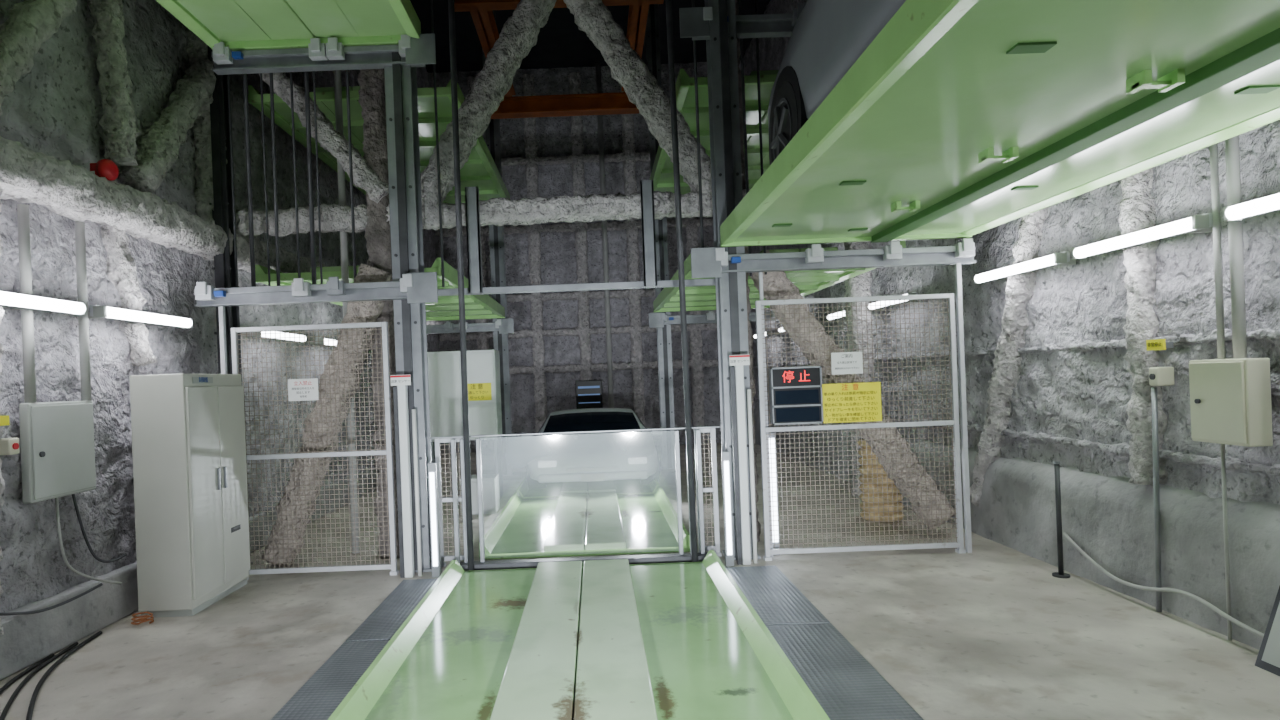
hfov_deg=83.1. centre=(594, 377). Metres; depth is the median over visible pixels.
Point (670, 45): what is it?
rod
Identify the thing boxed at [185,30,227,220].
beam
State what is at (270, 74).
cable
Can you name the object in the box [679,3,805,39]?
support beam
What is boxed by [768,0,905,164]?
car
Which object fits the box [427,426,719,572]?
gate
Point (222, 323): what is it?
fence post
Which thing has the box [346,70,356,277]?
cable
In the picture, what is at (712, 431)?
fence panel
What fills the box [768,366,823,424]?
led display
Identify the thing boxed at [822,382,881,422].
warning sign
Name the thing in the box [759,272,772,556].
fence post
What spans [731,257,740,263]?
switch
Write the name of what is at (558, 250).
wall
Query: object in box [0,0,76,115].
beam
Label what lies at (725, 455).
lamp
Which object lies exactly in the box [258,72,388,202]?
beam
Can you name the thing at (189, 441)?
tall cabinet
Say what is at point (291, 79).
cable
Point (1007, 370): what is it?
beam
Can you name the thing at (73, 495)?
cable
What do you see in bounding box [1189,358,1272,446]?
junction box
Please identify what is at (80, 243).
conduit
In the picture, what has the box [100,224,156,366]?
beam
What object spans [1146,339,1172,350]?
tag
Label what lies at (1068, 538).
cable
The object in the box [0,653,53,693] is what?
hose
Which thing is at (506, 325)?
support beam
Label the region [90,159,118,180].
bell
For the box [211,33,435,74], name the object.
support beam
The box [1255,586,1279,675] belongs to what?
leaning board
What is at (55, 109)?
wall
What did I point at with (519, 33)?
beam
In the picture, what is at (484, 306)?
pallet
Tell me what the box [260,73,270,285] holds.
cable
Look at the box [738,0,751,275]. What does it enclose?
cable
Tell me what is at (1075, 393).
wall
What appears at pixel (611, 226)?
beam
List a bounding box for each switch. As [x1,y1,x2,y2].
[214,291,225,296]
[232,51,243,59]
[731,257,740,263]
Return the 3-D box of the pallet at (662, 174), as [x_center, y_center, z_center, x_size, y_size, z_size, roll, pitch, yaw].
[1.973,-3.088,9.650,2.220,0.180,4.740,-2,0,0]
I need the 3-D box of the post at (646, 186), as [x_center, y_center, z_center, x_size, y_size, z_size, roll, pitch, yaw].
[0.508,-1.371,6.840,0.120,1.000,0.080,-2,0,0]
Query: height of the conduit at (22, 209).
1.250 m
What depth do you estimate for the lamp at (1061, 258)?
5.71 m
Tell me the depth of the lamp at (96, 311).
5.33 m
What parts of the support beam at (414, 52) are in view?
rail, gusset plate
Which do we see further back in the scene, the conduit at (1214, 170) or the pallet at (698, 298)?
the pallet at (698, 298)
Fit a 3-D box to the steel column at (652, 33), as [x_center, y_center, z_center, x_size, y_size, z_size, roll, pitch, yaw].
[1.142,-2.846,12.748,0.290,8.900,0.295,-2,0,0]
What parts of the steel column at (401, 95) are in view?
guide rail, plate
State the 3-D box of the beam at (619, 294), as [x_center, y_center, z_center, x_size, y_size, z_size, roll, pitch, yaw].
[-0.025,-1.955,16.902,7.300,0.253,0.297,-2,0,0]
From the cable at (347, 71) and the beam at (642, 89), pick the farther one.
the beam at (642, 89)
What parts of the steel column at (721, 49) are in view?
guide rail, plate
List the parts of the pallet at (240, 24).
rail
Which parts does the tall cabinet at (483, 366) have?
leg, door, door, leg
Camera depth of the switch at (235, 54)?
6.22 m
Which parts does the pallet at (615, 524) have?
rail, rail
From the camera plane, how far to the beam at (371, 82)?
6.88 m
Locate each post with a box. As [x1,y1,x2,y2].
[218,306,227,373]
[390,375,421,577]
[465,187,482,293]
[640,180,656,286]
[729,355,757,564]
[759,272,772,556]
[955,263,971,552]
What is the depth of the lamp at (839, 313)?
10.30 m
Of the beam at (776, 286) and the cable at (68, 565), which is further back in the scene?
the beam at (776, 286)
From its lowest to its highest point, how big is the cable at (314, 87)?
6.450 m
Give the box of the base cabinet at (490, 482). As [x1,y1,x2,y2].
[459,474,499,514]
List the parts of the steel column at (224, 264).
guide rail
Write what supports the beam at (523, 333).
attached to the wall at (558, 250)
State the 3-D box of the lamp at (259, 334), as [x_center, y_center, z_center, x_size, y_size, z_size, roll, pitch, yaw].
[-3.524,-0.460,7.850,0.313,0.090,1.160,-2,0,0]
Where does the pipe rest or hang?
on the floor
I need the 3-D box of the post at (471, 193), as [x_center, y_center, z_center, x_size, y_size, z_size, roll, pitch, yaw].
[-1.151,-1.307,6.840,0.120,1.000,0.080,-2,0,0]
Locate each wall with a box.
[0,0,439,612]
[428,61,754,453]
[740,0,1279,504]
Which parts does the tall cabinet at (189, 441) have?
door, handle, handle, door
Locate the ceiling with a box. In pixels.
[410,0,769,72]
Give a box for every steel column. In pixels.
[208,46,252,563]
[384,52,431,571]
[482,10,514,475]
[645,4,675,469]
[705,0,759,559]
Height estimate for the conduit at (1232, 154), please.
1.730 m
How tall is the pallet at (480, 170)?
0.180 m
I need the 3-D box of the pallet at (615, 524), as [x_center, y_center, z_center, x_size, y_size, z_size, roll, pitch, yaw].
[-0.094,1.590,8.235,1.970,0.170,3.070,-2,0,0]
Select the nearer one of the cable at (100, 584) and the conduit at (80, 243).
the cable at (100, 584)
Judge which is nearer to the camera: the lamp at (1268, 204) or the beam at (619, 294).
the lamp at (1268, 204)
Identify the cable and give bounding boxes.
[0,583,102,615]
[55,498,121,584]
[72,494,126,562]
[227,74,241,381]
[243,74,255,286]
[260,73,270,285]
[269,73,279,285]
[290,72,300,277]
[304,71,316,283]
[313,71,322,283]
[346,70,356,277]
[384,70,392,280]
[430,0,444,286]
[691,0,703,247]
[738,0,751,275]
[754,0,766,274]
[1063,532,1263,637]
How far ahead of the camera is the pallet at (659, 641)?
4.13 m
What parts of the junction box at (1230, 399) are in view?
door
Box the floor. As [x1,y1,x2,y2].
[0,443,1279,719]
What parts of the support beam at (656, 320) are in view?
gusset plate, rail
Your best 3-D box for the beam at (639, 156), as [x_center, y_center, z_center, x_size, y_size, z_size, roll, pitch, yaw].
[-0.148,-5.150,16.897,7.301,0.259,0.289,-2,0,0]
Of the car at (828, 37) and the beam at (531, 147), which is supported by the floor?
the beam at (531, 147)
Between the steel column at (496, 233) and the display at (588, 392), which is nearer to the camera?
the steel column at (496, 233)
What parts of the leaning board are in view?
panel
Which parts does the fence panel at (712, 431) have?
rail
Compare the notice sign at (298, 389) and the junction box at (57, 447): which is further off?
the notice sign at (298, 389)
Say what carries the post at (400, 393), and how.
on the floor
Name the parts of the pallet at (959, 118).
rail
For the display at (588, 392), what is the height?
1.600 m
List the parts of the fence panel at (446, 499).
rail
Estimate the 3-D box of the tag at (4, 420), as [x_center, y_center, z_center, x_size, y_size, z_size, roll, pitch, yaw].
[-3.568,0.257,4.340,0.010,0.060,0.080,-2,0,0]
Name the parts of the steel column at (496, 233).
guide rail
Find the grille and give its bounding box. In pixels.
[567,466,618,471]
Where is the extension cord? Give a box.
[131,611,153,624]
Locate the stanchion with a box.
[1052,461,1069,577]
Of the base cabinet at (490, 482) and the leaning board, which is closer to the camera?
the leaning board
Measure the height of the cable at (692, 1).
6.450 m
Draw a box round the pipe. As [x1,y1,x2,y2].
[334,70,358,553]
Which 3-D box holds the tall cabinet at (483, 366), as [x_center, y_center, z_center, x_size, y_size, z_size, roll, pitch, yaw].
[-1.841,0.671,10.240,0.970,2.100,0.520,-2,0,0]
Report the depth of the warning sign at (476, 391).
9.97 m
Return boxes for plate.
[271,640,389,719]
[346,579,436,640]
[725,566,829,624]
[765,623,923,719]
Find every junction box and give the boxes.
[19,400,95,503]
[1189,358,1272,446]
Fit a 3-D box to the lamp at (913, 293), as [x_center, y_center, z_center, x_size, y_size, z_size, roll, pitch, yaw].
[3.185,-0.888,7.187,0.162,0.090,0.218,-2,0,0]
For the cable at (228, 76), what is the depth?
6.67 m
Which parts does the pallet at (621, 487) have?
rail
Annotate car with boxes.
[521,408,662,488]
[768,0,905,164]
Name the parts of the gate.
gate post, gate post, gate post, rail, sill, gate post, gate post, gate post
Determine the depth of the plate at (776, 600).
5.21 m
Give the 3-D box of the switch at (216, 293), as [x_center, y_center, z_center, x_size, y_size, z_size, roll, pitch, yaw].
[-3.220,-0.722,6.185,0.080,0.050,0.050,-2,0,0]
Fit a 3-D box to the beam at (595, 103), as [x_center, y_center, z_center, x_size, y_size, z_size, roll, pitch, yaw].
[-0.526,-4.568,12.075,2.700,0.270,0.250,-2,0,0]
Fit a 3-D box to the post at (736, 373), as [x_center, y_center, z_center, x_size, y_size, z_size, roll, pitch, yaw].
[1.277,0.702,6.194,0.188,1.800,0.093,-2,0,0]
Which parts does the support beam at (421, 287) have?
rail, gusset plate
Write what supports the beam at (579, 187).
on the floor
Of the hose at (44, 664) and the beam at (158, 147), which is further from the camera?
the beam at (158, 147)
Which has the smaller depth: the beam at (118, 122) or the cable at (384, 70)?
the beam at (118, 122)
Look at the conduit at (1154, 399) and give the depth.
4.66 m
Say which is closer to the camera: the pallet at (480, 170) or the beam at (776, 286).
the beam at (776, 286)
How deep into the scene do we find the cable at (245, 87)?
6.71 m
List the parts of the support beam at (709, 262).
gusset plate, rail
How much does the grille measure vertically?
0.053 m
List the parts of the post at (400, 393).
label plate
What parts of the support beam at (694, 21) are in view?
gusset plate, rail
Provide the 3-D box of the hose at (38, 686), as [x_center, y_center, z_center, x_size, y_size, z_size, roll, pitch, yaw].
[-2.997,1.751,3.873,0.165,0.023,2.421,-2,0,-25]
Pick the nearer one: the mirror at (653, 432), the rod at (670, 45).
the rod at (670, 45)
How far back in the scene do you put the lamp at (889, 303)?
8.59 m
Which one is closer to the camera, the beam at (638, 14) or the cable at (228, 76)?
the cable at (228, 76)
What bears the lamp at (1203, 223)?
attached to the wall at (1075, 393)
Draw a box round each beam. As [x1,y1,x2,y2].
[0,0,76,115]
[0,136,448,324]
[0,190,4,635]
[87,0,140,165]
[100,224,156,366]
[119,55,215,192]
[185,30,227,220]
[194,272,437,306]
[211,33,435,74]
[235,188,750,236]
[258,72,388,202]
[261,263,391,567]
[357,69,399,558]
[421,0,555,211]
[426,318,513,333]
[435,218,712,237]
[439,322,751,340]
[454,0,663,11]
[466,76,493,452]
[470,10,515,96]
[489,289,654,302]
[491,92,638,118]
[501,151,649,165]
[509,359,718,374]
[522,74,547,435]
[563,0,711,200]
[568,72,592,380]
[620,85,645,425]
[622,4,648,91]
[649,311,778,327]
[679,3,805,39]
[682,68,706,444]
[691,238,975,277]
[735,0,760,541]
[750,250,954,528]
[753,328,1279,368]
[755,398,1279,475]
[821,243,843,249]
[844,242,874,498]
[970,207,1047,505]
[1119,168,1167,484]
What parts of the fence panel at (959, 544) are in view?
rail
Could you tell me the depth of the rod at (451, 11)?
6.18 m
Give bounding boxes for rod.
[448,0,473,570]
[665,0,697,561]
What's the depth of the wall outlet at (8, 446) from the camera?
4.36 m
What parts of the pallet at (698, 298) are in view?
rail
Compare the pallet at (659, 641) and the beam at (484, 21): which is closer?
the pallet at (659, 641)
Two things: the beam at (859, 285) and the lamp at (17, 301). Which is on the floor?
the beam at (859, 285)
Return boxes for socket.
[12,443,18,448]
[1149,374,1154,379]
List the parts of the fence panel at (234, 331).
rail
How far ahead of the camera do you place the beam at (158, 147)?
5.97 m
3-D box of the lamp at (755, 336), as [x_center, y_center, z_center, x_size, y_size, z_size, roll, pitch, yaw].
[3.572,-0.903,14.950,0.313,0.090,1.160,-2,0,0]
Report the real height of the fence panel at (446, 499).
1.160 m
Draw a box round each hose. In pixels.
[0,642,78,719]
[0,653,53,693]
[26,631,101,719]
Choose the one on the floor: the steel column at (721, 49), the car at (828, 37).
the steel column at (721, 49)
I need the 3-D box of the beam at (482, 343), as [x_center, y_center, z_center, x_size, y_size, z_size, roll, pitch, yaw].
[-2.698,-2.648,16.898,0.358,8.800,0.284,-2,0,0]
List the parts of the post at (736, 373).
label plate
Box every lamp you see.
[0,291,86,314]
[88,305,192,327]
[242,331,305,341]
[307,337,336,346]
[721,451,733,566]
[754,331,778,337]
[827,312,845,319]
[868,300,910,309]
[904,292,917,294]
[974,251,1075,283]
[1073,213,1212,258]
[1223,193,1279,221]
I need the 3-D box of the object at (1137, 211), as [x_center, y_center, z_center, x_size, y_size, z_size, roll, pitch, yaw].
[3.702,-0.993,4.847,0.307,3.400,0.213,-2,0,0]
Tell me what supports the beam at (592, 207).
attached to the beam at (371, 82)
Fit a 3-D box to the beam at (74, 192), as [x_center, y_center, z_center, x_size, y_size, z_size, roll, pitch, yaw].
[-3.574,-1.287,6.950,0.392,0.424,19.701,-2,0,0]
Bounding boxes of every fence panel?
[231,322,398,579]
[435,438,463,566]
[694,428,721,555]
[755,293,965,560]
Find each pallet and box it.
[156,0,420,50]
[248,79,509,203]
[255,258,504,320]
[328,550,829,719]
[479,486,689,559]
[516,477,659,498]
[649,69,778,193]
[653,240,905,311]
[720,0,1279,246]
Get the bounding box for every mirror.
[521,435,532,440]
[651,430,662,435]
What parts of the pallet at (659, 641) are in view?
rail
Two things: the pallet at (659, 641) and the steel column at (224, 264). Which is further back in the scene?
the steel column at (224, 264)
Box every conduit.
[17,204,36,402]
[74,221,91,400]
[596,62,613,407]
[1151,387,1161,611]
[1209,143,1225,358]
[1220,444,1231,640]
[1225,135,1246,358]
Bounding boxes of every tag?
[0,415,9,425]
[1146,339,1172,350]
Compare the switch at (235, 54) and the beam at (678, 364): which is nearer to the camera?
the switch at (235, 54)
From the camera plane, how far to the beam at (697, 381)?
16.81 m
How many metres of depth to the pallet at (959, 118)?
3.29 m
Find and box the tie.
[438,278,714,295]
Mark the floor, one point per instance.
(989, 632)
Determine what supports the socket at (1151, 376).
attached to the junction box at (1158, 376)
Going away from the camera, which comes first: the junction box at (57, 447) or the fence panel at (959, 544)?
the junction box at (57, 447)
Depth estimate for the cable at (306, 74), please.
6.74 m
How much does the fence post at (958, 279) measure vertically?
2.530 m
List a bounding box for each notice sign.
[288,378,318,400]
[831,352,862,374]
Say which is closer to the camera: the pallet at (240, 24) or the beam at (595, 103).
the pallet at (240, 24)
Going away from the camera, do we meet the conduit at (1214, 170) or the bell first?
the conduit at (1214, 170)
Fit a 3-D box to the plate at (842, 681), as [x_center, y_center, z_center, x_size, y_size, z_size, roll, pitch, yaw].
[1.287,1.594,3.942,0.470,0.013,1.405,-2,0,0]
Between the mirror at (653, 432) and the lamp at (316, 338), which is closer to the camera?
the lamp at (316, 338)
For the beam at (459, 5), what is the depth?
9.50 m
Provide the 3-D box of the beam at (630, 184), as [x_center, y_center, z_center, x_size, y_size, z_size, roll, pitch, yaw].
[0.898,-2.787,16.897,0.350,8.800,0.287,-2,0,0]
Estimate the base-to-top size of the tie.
0.060 m
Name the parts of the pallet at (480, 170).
rail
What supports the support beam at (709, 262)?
attached to the steel column at (721, 49)
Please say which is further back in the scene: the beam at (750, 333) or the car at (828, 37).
the beam at (750, 333)
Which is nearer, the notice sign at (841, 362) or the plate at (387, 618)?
the plate at (387, 618)
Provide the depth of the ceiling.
15.58 m
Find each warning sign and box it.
[468,383,491,400]
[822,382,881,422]
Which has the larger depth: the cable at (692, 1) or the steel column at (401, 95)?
the cable at (692, 1)
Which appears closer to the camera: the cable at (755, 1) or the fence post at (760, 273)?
the fence post at (760, 273)
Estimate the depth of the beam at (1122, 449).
5.08 m
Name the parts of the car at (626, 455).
number plate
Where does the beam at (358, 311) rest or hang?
on the floor
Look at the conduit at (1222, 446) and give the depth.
4.14 m
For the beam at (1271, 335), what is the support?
attached to the wall at (1075, 393)
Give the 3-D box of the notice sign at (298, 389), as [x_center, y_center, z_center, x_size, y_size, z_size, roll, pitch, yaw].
[-2.538,0.102,6.262,0.260,0.190,0.006,-2,0,0]
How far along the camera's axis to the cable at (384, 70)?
6.75 m
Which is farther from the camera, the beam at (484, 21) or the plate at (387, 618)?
the beam at (484, 21)
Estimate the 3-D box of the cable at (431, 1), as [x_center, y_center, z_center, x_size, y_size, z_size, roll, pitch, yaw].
[-1.550,-4.069,6.720,0.050,6.450,0.024,-2,0,0]
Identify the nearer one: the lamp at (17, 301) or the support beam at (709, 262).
the lamp at (17, 301)
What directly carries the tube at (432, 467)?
on the floor
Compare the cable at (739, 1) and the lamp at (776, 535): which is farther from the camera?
the cable at (739, 1)
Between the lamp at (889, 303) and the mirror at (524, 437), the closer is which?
the lamp at (889, 303)
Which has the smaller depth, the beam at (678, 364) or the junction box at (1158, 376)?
the junction box at (1158, 376)
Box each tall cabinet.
[130,374,249,617]
[427,350,502,497]
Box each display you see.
[575,380,602,408]
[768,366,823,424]
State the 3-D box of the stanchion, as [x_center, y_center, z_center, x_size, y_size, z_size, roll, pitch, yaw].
[3.544,1.075,5.500,0.120,0.880,0.120,-2,0,0]
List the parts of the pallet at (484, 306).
rail, rail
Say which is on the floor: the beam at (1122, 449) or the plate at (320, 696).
the plate at (320, 696)
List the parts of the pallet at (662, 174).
rail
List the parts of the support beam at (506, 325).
rail, gusset plate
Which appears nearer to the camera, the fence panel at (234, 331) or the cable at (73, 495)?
the cable at (73, 495)

